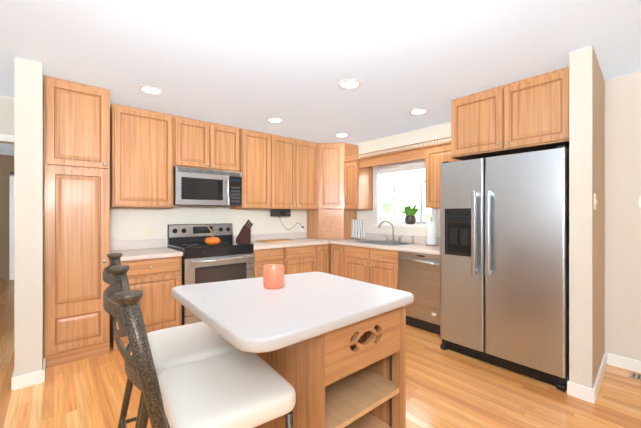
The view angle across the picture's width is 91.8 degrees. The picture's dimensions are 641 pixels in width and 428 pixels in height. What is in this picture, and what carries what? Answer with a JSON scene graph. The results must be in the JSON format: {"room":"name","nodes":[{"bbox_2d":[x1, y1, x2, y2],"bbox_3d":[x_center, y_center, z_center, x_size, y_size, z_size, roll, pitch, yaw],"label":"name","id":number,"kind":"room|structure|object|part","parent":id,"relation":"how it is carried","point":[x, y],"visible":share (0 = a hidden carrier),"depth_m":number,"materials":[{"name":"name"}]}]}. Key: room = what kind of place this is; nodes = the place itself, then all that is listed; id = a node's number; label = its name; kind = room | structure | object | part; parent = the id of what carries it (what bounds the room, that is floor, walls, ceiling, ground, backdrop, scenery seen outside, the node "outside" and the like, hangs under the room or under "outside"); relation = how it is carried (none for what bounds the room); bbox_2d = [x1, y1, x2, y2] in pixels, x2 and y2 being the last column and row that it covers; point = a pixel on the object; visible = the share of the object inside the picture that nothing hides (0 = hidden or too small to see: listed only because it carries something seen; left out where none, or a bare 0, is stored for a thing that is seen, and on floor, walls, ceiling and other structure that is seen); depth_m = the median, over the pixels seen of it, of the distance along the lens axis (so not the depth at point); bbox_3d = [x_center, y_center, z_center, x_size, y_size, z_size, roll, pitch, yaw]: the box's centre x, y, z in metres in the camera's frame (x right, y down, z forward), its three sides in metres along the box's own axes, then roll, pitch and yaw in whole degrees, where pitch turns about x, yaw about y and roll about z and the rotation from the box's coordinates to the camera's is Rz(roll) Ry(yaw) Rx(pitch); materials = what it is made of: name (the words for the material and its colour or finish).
{"room":"kitchen","nodes":[
{"label":"kitchen","id":0,"kind":"room"},
{"bbox_2d":[0,155,13,279],"bbox_3d":[-5.887,0.065,6.153,4.000,2.390,0.120,0,0,-41],"label":"wall","id":1,"kind":"structure","parent":0,"point":[6,164],"depth_m":5.94,"materials":[{"name":"brown paint"}]},
{"bbox_2d":[9,172,13,279],"bbox_3d":[-5.598,0.225,6.223,0.900,2.070,0.101,0,0,-41],"label":"door frame","id":2,"kind":"structure","parent":1,"relation":"attached to","point":[11,225],"depth_m":5.94,"materials":[{"name":"white wood"}]},
{"bbox_2d":[0,95,13,144],"bbox_3d":[-3.807,-0.912,2.378,2.249,0.435,0.150,0,0,-41],"label":"wall","id":3,"kind":"structure","parent":0,"point":[6,119],"depth_m":2.98,"materials":[{"name":"beige paint"}]},
{"bbox_2d":[14,57,43,375],"bbox_3d":[-2.538,0.065,2.741,0.149,2.390,1.220,0,0,-41],"label":"wall","id":4,"kind":"structure","parent":0,"point":[28,217],"depth_m":2.28,"materials":[{"name":"beige paint"}]},
{"bbox_2d":[11,359,45,390],"bbox_3d":[-2.487,1.213,2.683,0.179,0.095,1.095,0,0,-41],"label":"baseboard","id":5,"kind":"structure","parent":4,"relation":"attached to","point":[27,379],"depth_m":2.27,"materials":[{"name":"white"}]},
{"bbox_2d":[110,205,329,273],"bbox_3d":[-1.206,0.065,4.277,3.870,2.390,0.120,0,0,-41],"label":"wall","id":6,"kind":"structure","parent":0,"point":[129,224],"depth_m":3.87,"materials":[{"name":"beige paint"}]},
{"bbox_2d":[110,103,172,207],"bbox_3d":[-1.921,-0.580,3.340,0.564,1.020,0.367,0,0,-41],"label":"upper cabinet","id":7,"kind":"object","parent":6,"relation":"attached to","point":[141,158],"visible":0.94,"depth_m":3.20,"materials":[{"name":"brown wood"}]},
{"bbox_2d":[146,227,152,236],"bbox_3d":[-1.958,0.210,3.549,0.070,0.114,0.007,0,0,-41],"label":"electrical outlet plate","id":8,"kind":"object","parent":6,"relation":"attached to","point":[149,231],"depth_m":3.55,"materials":[{"name":"beige plastic"}]},
{"bbox_2d":[173,115,238,171],"bbox_3d":[-1.407,-0.810,3.780,0.778,0.560,0.367,0,0,-41],"label":"upper cabinet","id":9,"kind":"object","parent":6,"relation":"attached to","point":[199,144],"visible":0.96,"depth_m":3.63,"materials":[{"name":"brown wood"}]},
{"bbox_2d":[173,166,241,205],"bbox_3d":[-1.384,-0.310,3.753,0.778,0.416,0.438,0,0,-41],"label":"microwave","id":10,"kind":"object","parent":9,"relation":"attached to","point":[198,187],"visible":0.96,"depth_m":3.59,"materials":[{"name":"grey metal"}]},
{"bbox_2d":[230,128,269,208],"bbox_3d":[-0.936,-0.580,4.184,0.431,1.020,0.367,0,0,-41],"label":"upper cabinet","id":11,"kind":"object","parent":6,"relation":"attached to","point":[254,158],"visible":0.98,"depth_m":4.05,"materials":[{"name":"brown wood"}]},
{"bbox_2d":[232,232,307,240],"bbox_3d":[-0.503,0.340,4.784,1.856,0.100,0.019,0,0,-41],"label":"backsplash","id":12,"kind":"structure","parent":6,"relation":"attached to","point":[296,235],"depth_m":4.68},
{"bbox_2d":[270,134,316,209],"bbox_3d":[-0.451,-0.580,4.598,0.835,1.020,0.367,0,0,-41],"label":"upper cabinet","id":13,"kind":"object","parent":6,"relation":"attached to","point":[293,173],"visible":0.94,"depth_m":4.45,"materials":[{"name":"brown wood"}]},
{"bbox_2d":[270,209,290,216],"bbox_3d":[-0.578,-0.016,4.493,0.205,0.103,0.249,0,0,-41],"label":"under-cabinet radio","id":14,"kind":"object","parent":13,"relation":"attached to","point":[280,212],"visible":1,"depth_m":4.41,"materials":[{"name":"black plastic"}]},
{"bbox_2d":[314,143,358,209],"bbox_3d":[0.176,-0.580,4.977,0.614,1.020,0.607,0,0,-41],"label":"upper cabinet","id":15,"kind":"object","parent":6,"relation":"attached to","point":[330,176],"visible":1,"depth_m":4.74,"materials":[{"name":"brown wood"}]},
{"bbox_2d":[0,279,640,427],"bbox_3d":[-0.771,1.290,3.254,12.000,0.060,14.000,0,0,-41],"label":"floor","id":16,"kind":"structure","parent":0,"point":[447,388],"depth_m":2.16,"materials":[{"name":"brown wood"}]},
{"bbox_2d":[44,75,109,367],"bbox_3d":[-2.253,0.067,2.871,0.446,2.386,0.647,0,0,-41],"label":"pantry cabinet","id":17,"kind":"object","parent":16,"relation":"on","point":[76,198],"visible":0.98,"depth_m":2.64,"materials":[{"name":"brown wood"}]},
{"bbox_2d":[110,239,182,350],"bbox_3d":[-1.847,0.775,3.219,0.620,0.970,0.647,0,0,-41],"label":"base cabinet","id":18,"kind":"object","parent":16,"relation":"on","point":[154,273],"visible":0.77,"depth_m":3.07,"materials":[{"name":"brown wood"}]},
{"bbox_2d":[102,253,238,427],"bbox_3d":[-0.689,0.726,1.462,0.552,1.073,0.517,0,0,-35],"label":"stool","id":19,"kind":"object","parent":16,"relation":"on","point":[171,347],"visible":0.5,"depth_m":1.42,"materials":[{"name":"leather"}]},
{"bbox_2d":[103,266,295,427],"bbox_3d":[-0.419,0.726,1.080,0.552,1.073,0.517,0,0,-35],"label":"stool","id":20,"kind":"object","parent":16,"relation":"on","point":[238,389],"visible":0.96,"depth_m":0.99,"materials":[{"name":"leather"}]},
{"bbox_2d":[167,223,253,324],"bbox_3d":[-1.275,0.693,3.643,0.788,1.135,0.713,0,0,-41],"label":"range","id":21,"kind":"object","parent":16,"relation":"on","point":[226,258],"visible":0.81,"depth_m":3.48,"materials":[{"name":"silver metal"}]},
{"bbox_2d":[205,225,219,244],"bbox_3d":[-1.225,0.236,3.523,0.176,0.224,0.167,0,0,-41],"label":"pumpkin","id":22,"kind":"object","parent":21,"relation":"on","point":[211,240],"visible":1,"depth_m":3.47,"materials":[{"name":"orange"}]},
{"bbox_2d":[254,248,283,277],"bbox_3d":[-0.835,0.845,4.106,0.441,0.830,0.617,0,0,-41],"label":"base cabinet","id":23,"kind":"object","parent":16,"relation":"on","point":[262,256],"depth_m":3.83,"materials":[{"name":"brown wood"}]},
{"bbox_2d":[284,248,287,274],"bbox_3d":[-0.821,0.845,4.118,0.480,0.830,0.617,0,0,-41],"label":"base cabinet","id":24,"kind":"object","parent":16,"relation":"on","point":[285,249],"depth_m":4.05,"materials":[{"name":"brown wood"}]},
{"bbox_2d":[172,272,413,427],"bbox_3d":[-0.153,0.810,1.467,0.859,0.900,0.878,0,0,-41],"label":"kitchen island","id":25,"kind":"object","parent":16,"relation":"on","point":[330,349],"visible":0.96,"depth_m":1.25,"materials":[{"name":"laminate"}]},
{"bbox_2d":[263,264,283,288],"bbox_3d":[-0.230,0.308,1.531,0.104,0.104,0.104,0,0,-41],"label":"candle","id":26,"kind":"object","parent":25,"relation":"on","point":[273,276],"visible":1,"depth_m":1.49,"materials":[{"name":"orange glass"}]},
{"bbox_2d":[288,244,315,273],"bbox_3d":[-0.470,0.845,4.419,0.557,0.830,0.617,0,0,-41],"label":"base cabinet","id":27,"kind":"object","parent":16,"relation":"on","point":[301,252],"depth_m":4.21,"materials":[{"name":"brown wood"}]},
{"bbox_2d":[251,240,331,251],"bbox_3d":[-0.537,0.410,4.345,1.234,0.039,0.642,0,0,-41],"label":"countertop","id":28,"kind":"structure","parent":27,"relation":"on","point":[295,243],"depth_m":4.14,"materials":[{"name":"white stone"}]},
{"bbox_2d":[236,220,252,242],"bbox_3d":[-1.010,0.232,4.131,0.221,0.314,0.100,0,0,-21],"label":"knife block","id":29,"kind":"object","parent":28,"relation":"on","point":[244,234],"visible":0.92,"depth_m":4.09,"materials":[{"name":"brown wood"}]},
{"bbox_2d":[256,239,292,242],"bbox_3d":[-0.653,0.379,4.408,0.480,0.021,0.260,0,0,-45],"label":"cutting board","id":30,"kind":"object","parent":28,"relation":"on","point":[273,240],"visible":0.98,"depth_m":4.33,"materials":[{"name":"brown wood"}]},
{"bbox_2d":[316,244,327,272],"bbox_3d":[-0.164,0.845,4.680,0.284,0.830,0.617,0,0,-41],"label":"base cabinet","id":31,"kind":"object","parent":16,"relation":"on","point":[321,249],"depth_m":4.44,"materials":[{"name":"brown wood"}]},
{"bbox_2d":[328,244,343,276],"bbox_3d":[0.476,0.845,4.609,0.636,0.830,0.322,0,0,-41],"label":"base cabinet","id":32,"kind":"object","parent":16,"relation":"on","point":[336,250],"depth_m":4.41,"materials":[{"name":"brown wood"}]},
{"bbox_2d":[344,244,423,289],"bbox_3d":[0.858,0.845,4.163,0.636,0.830,0.890,0,0,-41],"label":"base cabinet","id":33,"kind":"object","parent":16,"relation":"on","point":[377,266],"depth_m":3.91,"materials":[{"name":"brown wood"}]},
{"bbox_2d":[308,238,439,254],"bbox_3d":[0.763,0.410,4.269,0.642,0.039,2.448,0,0,-41],"label":"countertop","id":34,"kind":"structure","parent":33,"relation":"on","point":[434,250],"depth_m":3.73,"materials":[{"name":"white stone"}]},
{"bbox_2d":[307,210,356,238],"bbox_3d":[0.178,0.161,4.972,0.574,0.457,0.574,0,0,-41],"label":"appliance garage","id":35,"kind":"object","parent":34,"relation":"on","point":[329,224],"visible":1,"depth_m":4.78,"materials":[{"name":"brown wood"}]},
{"bbox_2d":[351,219,364,239],"bbox_3d":[0.562,0.236,4.619,0.120,0.306,0.270,0,0,-41],"label":"towel stand","id":36,"kind":"object","parent":34,"relation":"on","point":[358,229],"visible":1,"depth_m":4.60,"materials":[{"name":"white fabric"}]},
{"bbox_2d":[353,240,418,245],"bbox_3d":[0.842,0.477,4.188,0.525,0.184,0.760,0,0,-41],"label":"sink","id":37,"kind":"object","parent":34,"relation":"in","point":[382,242],"visible":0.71,"depth_m":4.23,"materials":[{"name":"silver metal"}]},
{"bbox_2d":[378,221,413,242],"bbox_3d":[1.034,0.239,4.277,0.096,0.292,0.540,0,0,-41],"label":"faucet","id":38,"kind":"object","parent":34,"relation":"on","point":[393,238],"visible":1,"depth_m":4.33,"materials":[{"name":"silver metal"}]},
{"bbox_2d":[425,217,437,245],"bbox_3d":[1.361,0.212,3.829,0.164,0.354,0.150,0,0,-41],"label":"paper towel holder","id":39,"kind":"object","parent":34,"relation":"on","point":[431,234],"visible":1,"depth_m":3.78,"materials":[{"name":"white paper"}]},
{"bbox_2d":[399,251,439,334],"bbox_3d":[1.309,0.846,3.553,0.651,0.828,0.608,0,0,-41],"label":"dishwasher","id":40,"kind":"object","parent":16,"relation":"on","point":[419,276],"visible":0.42,"depth_m":3.37,"materials":[{"name":"grey metal"}]},
{"bbox_2d":[440,145,568,391],"bbox_3d":[1.735,0.385,2.812,0.968,1.750,0.944,0,0,-41],"label":"fridge","id":41,"kind":"object","parent":16,"relation":"on","point":[504,261],"visible":0.98,"depth_m":2.46,"materials":[{"name":"grey metal"}]},
{"bbox_2d":[629,372,640,380],"bbox_3d":[2.515,1.257,2.322,0.120,0.006,0.290,0,0,-41],"label":"floor vent","id":42,"kind":"object","parent":16,"relation":"in","point":[636,376],"visible":1,"depth_m":2.40,"materials":[{"name":"beige metal"}]},
{"bbox_2d":[0,0,640,155],"bbox_3d":[-0.771,-1.160,3.254,12.000,0.060,14.000,0,0,-41],"label":"ceiling","id":43,"kind":"structure","parent":0,"point":[253,65],"depth_m":2.16,"materials":[{"name":"white paint"}]},
{"bbox_2d":[138,85,163,94],"bbox_3d":[-1.541,-1.127,2.831,0.210,0.004,0.210,0,0,-41],"label":"recessed light","id":44,"kind":"object","parent":43,"relation":"in","point":[153,90],"visible":1,"depth_m":2.83,"materials":[{"name":"white"}]},
{"bbox_2d":[266,117,283,122],"bbox_3d":[-0.543,-1.127,3.725,0.210,0.004,0.210,0,0,-41],"label":"recessed light","id":45,"kind":"object","parent":43,"relation":"in","point":[275,119],"visible":1,"depth_m":3.70,"materials":[{"name":"white"}]},
{"bbox_2d":[335,133,348,136],"bbox_3d":[0.307,-1.127,4.440,0.210,0.004,0.210,0,0,-41],"label":"recessed light","id":46,"kind":"object","parent":43,"relation":"in","point":[342,135],"visible":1,"depth_m":4.45,"materials":[{"name":"white"}]},
{"bbox_2d":[338,79,361,88],"bbox_3d":[0.253,-1.127,2.696,0.210,0.004,0.210,0,0,-41],"label":"recessed light","id":47,"kind":"object","parent":43,"relation":"in","point":[348,83],"visible":1,"depth_m":2.68,"materials":[{"name":"white"}]},
{"bbox_2d":[409,108,428,114],"bbox_3d":[1.079,-1.127,3.416,0.210,0.004,0.210,0,0,-41],"label":"recessed light","id":48,"kind":"object","parent":43,"relation":"in","point":[417,111],"visible":1,"depth_m":3.41,"materials":[{"name":"white"}]},
{"bbox_2d":[353,122,450,236],"bbox_3d":[1.381,0.065,4.139,0.120,2.390,3.455,0,0,-41],"label":"wall","id":49,"kind":"structure","parent":0,"point":[439,131],"depth_m":4.35,"materials":[{"name":"beige paint"}]},
{"bbox_2d":[344,160,372,209],"bbox_3d":[0.563,-0.430,4.714,0.367,0.720,0.293,0,0,-41],"label":"upper cabinet","id":50,"kind":"object","parent":49,"relation":"attached to","point":[358,187],"visible":1,"depth_m":4.61,"materials":[{"name":"brown wood"}]},
{"bbox_2d":[352,233,439,243],"bbox_3d":[1.000,0.340,4.472,0.018,0.100,2.448,0,0,-41],"label":"backsplash","id":51,"kind":"structure","parent":49,"relation":"attached to","point":[368,236],"depth_m":4.39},
{"bbox_2d":[343,137,450,227],"bbox_3d":[1.291,-0.341,4.271,0.845,1.041,1.913,0,0,-41],"label":"garden window","id":52,"kind":"structure","parent":49,"relation":"in","point":[408,193],"depth_m":4.60,"materials":[{"name":"white plastic"}]},
{"bbox_3d":[1.100,-0.766,4.107,0.342,0.192,1.913,0,0,-41],"label":"window valance rail","id":53,"kind":"part","parent":52,"relation":"part of","materials":[{"name":"brown wood"}]},
{"bbox_2d":[398,203,421,223],"bbox_3d":[1.309,-0.006,4.517,0.421,0.309,0.403,0,0,-41],"label":"potted plant","id":54,"kind":"object","parent":52,"relation":"in","point":[409,211],"visible":1,"depth_m":4.44,"materials":[{"name":"green plant"}]},
{"bbox_2d":[425,143,461,207],"bbox_3d":[1.519,-0.430,3.599,0.367,0.720,0.522,0,0,-41],"label":"upper cabinet","id":55,"kind":"object","parent":49,"relation":"attached to","point":[436,157],"visible":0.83,"depth_m":3.60,"materials":[{"name":"brown wood"}]},
{"bbox_2d":[451,66,568,160],"bbox_3d":[1.833,-0.813,2.862,0.847,0.553,0.922,0,0,-41],"label":"upper cabinet","id":56,"kind":"object","parent":49,"relation":"attached to","point":[530,114],"visible":0.88,"depth_m":2.56,"materials":[{"name":"brown wood"}]},
{"bbox_2d":[569,45,604,388],"bbox_3d":[2.184,0.065,2.470,1.070,2.390,0.123,0,0,-41],"label":"wall","id":57,"kind":"structure","parent":0,"point":[586,219],"depth_m":2.14,"materials":[{"name":"beige paint"}]},
{"bbox_2d":[567,352,606,403],"bbox_3d":[2.071,1.213,2.371,0.799,0.095,0.148,0,0,-41],"label":"baseboard","id":58,"kind":"structure","parent":57,"relation":"attached to","point":[584,393],"depth_m":2.13,"materials":[{"name":"white"}]},
{"bbox_2d":[594,193,596,209],"bbox_3d":[1.896,-0.084,2.139,0.070,0.114,0.014,0,0,-41],"label":"electrical outlet plate","id":59,"kind":"object","parent":57,"relation":"attached to","point":[595,201],"depth_m":2.13,"materials":[{"name":"beige plastic"}]},
{"bbox_2d":[605,72,640,360],"bbox_3d":[3.897,0.066,0.970,0.120,2.390,4.458,0,0,-41],"label":"wall","id":60,"kind":"structure","parent":0,"point":[622,217],"depth_m":2.54,"materials":[{"name":"beige paint"}]},
{"bbox_2d":[607,353,640,372],"bbox_3d":[3.850,1.213,0.920,0.014,0.095,4.443,0,0,-41],"label":"baseboard","id":61,"kind":"structure","parent":60,"relation":"attached to","point":[624,363],"depth_m":2.52,"materials":[{"name":"white"}]},
{"bbox_2d":[638,196,640,207],"bbox_3d":[2.547,-0.095,2.435,0.024,0.090,0.080,0,0,-41],"label":"electrical outlet plate","id":62,"kind":"object","parent":60,"relation":"attached to","point":[639,198],"depth_m":2.45,"materials":[{"name":"beige plastic"}]},
{"label":"outside","id":63,"kind":"structure","parent":0,"visible":0},
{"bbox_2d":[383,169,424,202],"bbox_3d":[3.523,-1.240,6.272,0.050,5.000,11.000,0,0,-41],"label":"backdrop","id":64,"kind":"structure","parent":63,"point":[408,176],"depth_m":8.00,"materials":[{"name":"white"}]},
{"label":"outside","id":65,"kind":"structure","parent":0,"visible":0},
{"bbox_2d":[383,203,392,223],"bbox_3d":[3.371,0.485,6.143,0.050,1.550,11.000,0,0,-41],"label":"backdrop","id":66,"kind":"structure","parent":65,"point":[387,211],"depth_m":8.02,"materials":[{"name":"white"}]}
]}

